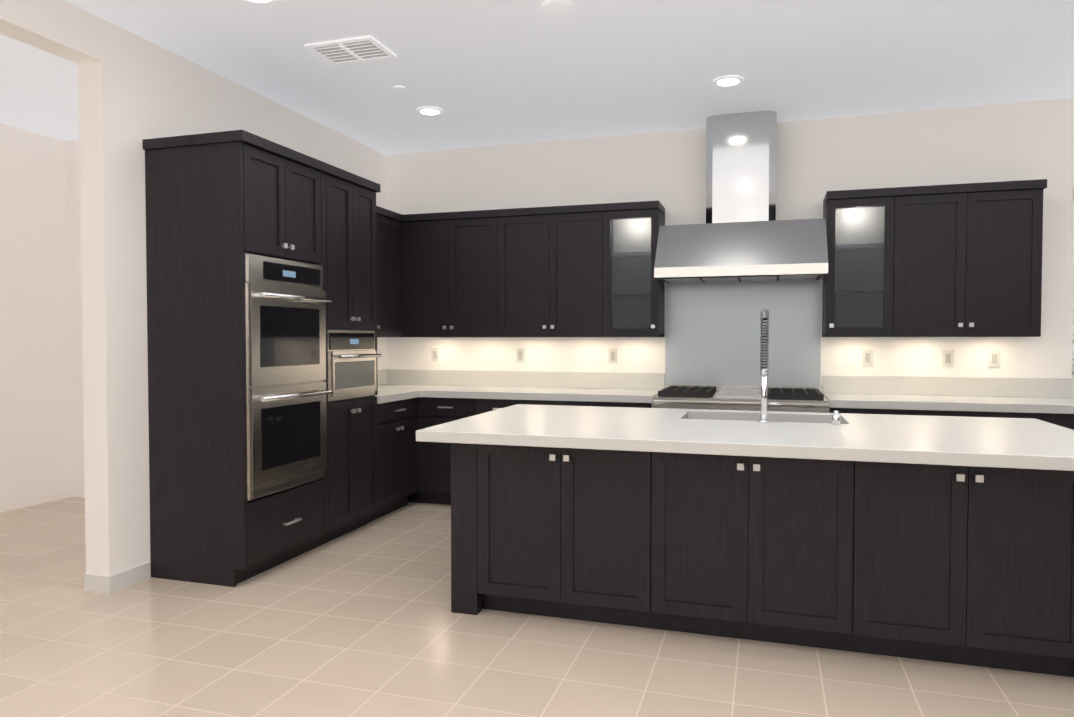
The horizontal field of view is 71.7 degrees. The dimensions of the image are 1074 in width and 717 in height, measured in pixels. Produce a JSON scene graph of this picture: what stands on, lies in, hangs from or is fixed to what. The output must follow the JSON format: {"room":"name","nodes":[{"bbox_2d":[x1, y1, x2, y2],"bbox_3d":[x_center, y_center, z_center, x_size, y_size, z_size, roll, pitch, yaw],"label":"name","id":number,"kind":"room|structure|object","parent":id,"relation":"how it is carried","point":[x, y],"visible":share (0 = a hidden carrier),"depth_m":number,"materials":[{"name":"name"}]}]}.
{"room":"kitchen","nodes":[
{"label":"kitchen","id":0,"kind":"room"},
{"bbox_2d":[0,123,71,512],"bbox_3d":[-5.051,-0.240,3.046,0.160,3.000,9.220,0,2,17],"label":"wall","id":1,"kind":"structure","parent":0,"point":[41,418],"depth_m":5.98,"materials":[{"name":"paint"}]},
{"bbox_2d":[64,140,84,497],"bbox_3d":[-2.886,-0.319,6.026,2.160,3.000,0.160,0,2,17],"label":"wall","id":2,"kind":"structure","parent":0,"point":[71,148],"depth_m":6.25,"materials":[{"name":"paint"}]},
{"bbox_2d":[0,0,385,575],"bbox_3d":[-2.817,-0.222,2.350,0.160,3.000,9.220,0,2,17],"label":"wall","id":3,"kind":"structure","parent":0,"point":[134,90],"depth_m":3.98,"materials":[{"name":"paint"}]},
{"bbox_2d":[84,562,150,593],"bbox_3d":[-2.289,1.189,4.060,0.172,0.090,0.272,0,2,17],"label":"baseboard","id":4,"kind":"structure","parent":3,"relation":"attached to","point":[115,582],"depth_m":3.95,"materials":[{"name":"white wood"}]},
{"bbox_2d":[147,130,326,261],"bbox_3d":[-1.742,-0.898,4.394,0.630,0.636,0.736,0,2,17],"label":"upper cabinet","id":5,"kind":"object","parent":3,"relation":"attached to","point":[235,189],"depth_m":4.07,"materials":[{"name":"black wood"}]},
{"bbox_2d":[327,164,378,329],"bbox_3d":[-1.532,-0.716,5.079,0.627,1.036,0.650,0,2,17],"label":"upper cabinet","id":6,"kind":"object","parent":3,"relation":"attached to","point":[351,198],"depth_m":4.99,"materials":[{"name":"black wood"}]},
{"bbox_2d":[375,206,403,336],"bbox_3d":[-1.433,-0.685,5.888,0.366,1.030,0.934,0,2,17],"label":"upper cabinet","id":7,"kind":"object","parent":3,"relation":"attached to","point":[389,271],"visible":0.31,"depth_m":6.09,"materials":[{"name":"black wood"}]},
{"bbox_2d":[0,497,1073,716],"bbox_3d":[-0.645,1.333,1.797,9.340,0.080,9.380,0,2,17],"label":"floor","id":8,"kind":"structure","parent":0,"point":[364,621],"depth_m":3.13,"materials":[{"name":"tile"}]},
{"bbox_2d":[151,482,326,586],"bbox_3d":[-1.748,0.993,4.445,0.617,0.461,0.736,0,2,17],"label":"base cabinet","id":9,"kind":"object","parent":8,"relation":"on","point":[213,543],"depth_m":4.12,"materials":[{"name":"black wood"}]},
{"bbox_2d":[155,250,330,505],"bbox_3d":[-1.713,0.092,4.407,0.600,1.335,0.729,0,2,17],"label":"double wall oven","id":10,"kind":"object","parent":9,"relation":"on","point":[261,268],"depth_m":4.08,"materials":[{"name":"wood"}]},
{"bbox_2d":[327,398,377,541],"bbox_3d":[-1.524,0.738,5.115,0.644,0.936,0.650,0,2,17],"label":"base cabinet","id":11,"kind":"object","parent":8,"relation":"on","point":[352,491],"depth_m":5.03,"materials":[{"name":"black wood"}]},
{"bbox_2d":[331,330,380,401],"bbox_3d":[-1.449,0.036,5.088,0.497,0.440,0.631,0,2,17],"label":"microwave","id":12,"kind":"object","parent":11,"relation":"on","point":[354,355],"depth_m":4.98,"materials":[{"name":"silver metal"}]},
{"bbox_2d":[367,398,417,522],"bbox_3d":[-1.337,0.751,5.749,0.654,0.875,0.654,0,2,17],"label":"base cabinet","id":13,"kind":"object","parent":8,"relation":"on","point":[397,452],"visible":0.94,"depth_m":5.64,"materials":[{"name":"black wood"}]},
{"bbox_2d":[408,397,427,502],"bbox_3d":[-1.125,0.736,6.350,0.701,0.876,0.620,0,2,17],"label":"base cabinet","id":14,"kind":"object","parent":8,"relation":"on","point":[421,496],"depth_m":5.96,"materials":[{"name":"black wood"}]},
{"bbox_2d":[428,397,539,504],"bbox_3d":[-0.371,0.742,6.115,0.997,0.876,0.620,0,2,17],"label":"base cabinet","id":15,"kind":"object","parent":8,"relation":"on","point":[434,471],"depth_m":5.91,"materials":[{"name":"black wood"}]},
{"bbox_2d":[375,369,664,403],"bbox_3d":[-0.356,0.219,5.754,2.514,0.190,1.274,0,2,17],"label":"countertop","id":16,"kind":"structure","parent":15,"relation":"on","point":[396,384],"depth_m":6.12,"materials":[{"name":"white stone"}]},
{"bbox_2d":[540,400,651,407],"bbox_3d":[0.464,0.749,5.855,0.998,0.876,0.620,0,2,17],"label":"base cabinet","id":17,"kind":"object","parent":8,"relation":"on","point":[542,402],"depth_m":5.52,"materials":[{"name":"black wood"}]},
{"bbox_2d":[652,384,829,412],"bbox_3d":[1.482,0.709,5.450,1.180,0.975,0.785,0,2,17],"label":"range","id":18,"kind":"object","parent":8,"relation":"on","point":[748,398],"visible":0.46,"depth_m":5.21,"materials":[{"name":"silver metal"}]},
{"bbox_2d":[451,445,1073,676],"bbox_3d":[1.094,0.814,3.795,2.795,0.853,1.266,0,2,17],"label":"kitchen island","id":19,"kind":"object","parent":8,"relation":"on","point":[948,539],"depth_m":3.19,"materials":[{"name":"black wood"}]},
{"bbox_2d":[416,405,1073,472],"bbox_3d":[1.075,0.362,3.797,3.000,0.052,1.490,0,2,17],"label":"island countertop","id":20,"kind":"structure","parent":19,"relation":"on","point":[881,439],"depth_m":3.41,"materials":[{"name":"white stone"}]},
{"bbox_2d":[760,309,780,420],"bbox_3d":[1.231,0.036,3.921,0.114,0.593,0.211,0,2,17],"label":"faucet","id":21,"kind":"object","parent":20,"relation":"on","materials":[{"name":"silver metal"}]},
{"bbox_2d":[830,408,1005,417],"bbox_3d":[2.564,0.766,5.201,1.028,0.876,0.620,0,2,17],"label":"base cabinet","id":22,"kind":"object","parent":8,"relation":"on","point":[841,410],"depth_m":4.88,"materials":[{"name":"black wood"}]},
{"bbox_2d":[822,375,1073,413],"bbox_3d":[3.350,0.240,4.926,2.684,0.190,0.650,0,2,17],"label":"countertop","id":23,"kind":"structure","parent":22,"relation":"on","point":[1023,395],"depth_m":5.21,"materials":[{"name":"white stone"}]},
{"bbox_2d":[1006,412,1073,429],"bbox_3d":[3.429,0.773,4.931,1.028,0.876,0.620,0,2,17],"label":"base cabinet","id":24,"kind":"object","parent":8,"relation":"on","point":[1065,420],"depth_m":4.66,"materials":[{"name":"black wood"}]},
{"bbox_2d":[0,0,1073,153],"bbox_3d":[-0.645,-1.756,1.716,9.340,0.100,9.380,0,2,17],"label":"ceiling","id":25,"kind":"structure","parent":0,"point":[479,73],"depth_m":4.45,"materials":[{"name":"paint"}]},
{"bbox_2d":[244,0,276,4],"bbox_3d":[-1.346,-1.747,3.569,0.190,0.012,0.190,0,2,17],"label":"recessed light","id":26,"kind":"object","parent":25,"relation":"in","point":[263,2],"visible":0.98,"depth_m":3.63,"materials":[{"name":"white"}]},
{"bbox_2d":[304,35,396,64],"bbox_3d":[-1.065,-1.760,4.267,0.420,0.023,0.300,0,2,17],"label":"ceiling vent","id":27,"kind":"object","parent":25,"relation":"in","point":[354,50],"visible":0.98,"depth_m":4.24,"materials":[{"name":"white metal"}]},
{"bbox_2d":[394,86,403,89],"bbox_3d":[-0.910,-1.784,4.899,0.070,0.009,0.070,0,2,17],"label":"smoke detector","id":28,"kind":"object","parent":25,"relation":"attached to","point":[398,87],"visible":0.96,"depth_m":4.89,"materials":[{"name":"white plastic"}]},
{"bbox_2d":[417,106,442,115],"bbox_3d":[-0.777,-1.795,5.392,0.190,0.012,0.190,0,2,17],"label":"recessed light","id":29,"kind":"object","parent":25,"relation":"in","point":[429,111],"visible":0.94,"depth_m":5.38,"materials":[{"name":"white"}]},
{"bbox_2d":[541,0,571,12],"bbox_3d":[0.097,-1.752,3.696,0.150,0.009,0.150,0,2,17],"label":"recessed light","id":30,"kind":"object","parent":25,"relation":"attached to","point":[556,6],"visible":0.98,"depth_m":3.69,"materials":[{"name":"white"}]},
{"bbox_2d":[713,75,743,86],"bbox_3d":[1.228,-1.779,4.768,0.190,0.012,0.190,0,2,17],"label":"recessed light","id":31,"kind":"object","parent":25,"relation":"in","point":[729,81],"visible":0.96,"depth_m":4.75,"materials":[{"name":"white"}]},
{"bbox_2d":[385,98,1073,386],"bbox_3d":[1.843,-0.313,5.809,7.000,3.000,0.160,0,2,17],"label":"wall","id":32,"kind":"structure","parent":0,"point":[817,160],"depth_m":5.63,"materials":[{"name":"paint"}]},
{"bbox_2d":[401,214,408,336],"bbox_3d":[-1.227,-0.701,6.490,0.399,1.030,0.340,0,2,17],"label":"upper cabinet","id":33,"kind":"object","parent":32,"relation":"attached to","point":[404,225],"depth_m":6.28,"materials":[{"name":"grey wood"}]},
{"bbox_2d":[431,348,438,361],"bbox_3d":[-0.903,-0.033,6.582,0.072,0.120,0.010,0,2,17],"label":"electrical outlet","id":34,"kind":"object","parent":32,"relation":"attached to","point":[434,354],"visible":1,"depth_m":6.58,"materials":[{"name":"white plastic"}]},
{"bbox_2d":[409,209,504,336],"bbox_3d":[-0.651,-0.696,6.311,0.924,1.030,0.340,0,2,17],"label":"upper cabinet","id":35,"kind":"object","parent":32,"relation":"attached to","point":[457,259],"depth_m":6.14,"materials":[{"name":"grey wood"}]},
{"bbox_2d":[517,348,524,361],"bbox_3d":[-0.139,-0.027,6.344,0.072,0.120,0.010,0,2,17],"label":"electrical outlet","id":36,"kind":"object","parent":32,"relation":"attached to","point":[520,354],"visible":1,"depth_m":6.34,"materials":[{"name":"white plastic"}]},
{"bbox_2d":[505,203,620,336],"bbox_3d":[0.147,-0.690,6.062,0.985,1.030,0.340,0,2,17],"label":"upper cabinet","id":37,"kind":"object","parent":32,"relation":"attached to","point":[587,270],"depth_m":5.88,"materials":[{"name":"grey wood"}]},
{"bbox_2d":[609,349,616,362],"bbox_3d":[0.625,-0.021,6.106,0.072,0.120,0.010,0,2,17],"label":"electrical outlet","id":38,"kind":"object","parent":32,"relation":"attached to","point":[612,355],"visible":1,"depth_m":6.10,"materials":[{"name":"white plastic"}]},
{"bbox_2d":[654,111,827,283],"bbox_3d":[1.503,-1.190,5.490,1.180,1.221,0.600,0,2,17],"label":"range hood","id":39,"kind":"object","parent":32,"relation":"attached to","point":[742,234],"visible":1,"depth_m":5.41,"materials":[{"name":"silver metal"}]},
{"bbox_2d":[665,281,820,385],"bbox_3d":[1.592,-0.193,5.801,1.170,0.800,0.006,0,2,17],"label":"backsplash panel","id":40,"kind":"object","parent":32,"relation":"attached to","point":[712,333],"visible":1,"depth_m":5.80,"materials":[{"name":"white metal"}]},
{"bbox_2d":[862,350,872,365],"bbox_3d":[2.462,-0.006,5.534,0.072,0.120,0.010,0,2,17],"label":"electrical outlet","id":41,"kind":"object","parent":32,"relation":"attached to","point":[867,357],"visible":1,"depth_m":5.53,"materials":[{"name":"white plastic"}]},
{"bbox_2d":[942,350,953,366],"bbox_3d":[2.973,-0.001,5.375,0.072,0.120,0.010,0,2,17],"label":"electrical outlet","id":42,"kind":"object","parent":32,"relation":"attached to","point":[947,358],"visible":1,"depth_m":5.37,"materials":[{"name":"white plastic"}]},
{"bbox_2d":[874,179,1045,336],"bbox_3d":[2.927,-0.667,5.197,0.953,1.030,0.340,0,2,17],"label":"upper cabinet","id":43,"kind":"object","parent":32,"relation":"attached to","point":[957,260],"depth_m":5.04,"materials":[{"name":"grey wood"}]},
{"bbox_2d":[988,350,999,366],"bbox_3d":[3.255,0.001,5.287,0.072,0.120,0.010,0,2,17],"label":"electrical outlet","id":44,"kind":"object","parent":32,"relation":"attached to","point":[993,358],"visible":1,"depth_m":5.28,"materials":[{"name":"white plastic"}]},
{"bbox_2d":[1072,280,1073,377],"bbox_3d":[4.067,-0.514,5.090,0.710,1.300,0.118,0,2,17],"label":"window","id":45,"kind":"structure","parent":32,"relation":"in","point":[1073,336],"depth_m":5.21,"materials":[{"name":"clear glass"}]},
{"bbox_2d":[1072,188,1073,375],"bbox_3d":[4.054,-0.520,5.048,0.740,1.306,0.085,0,2,17],"label":"window blinds","id":46,"kind":"object","parent":45,"relation":"attached to","point":[1073,310],"visible":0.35,"depth_m":5.17,"materials":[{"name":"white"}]}
]}

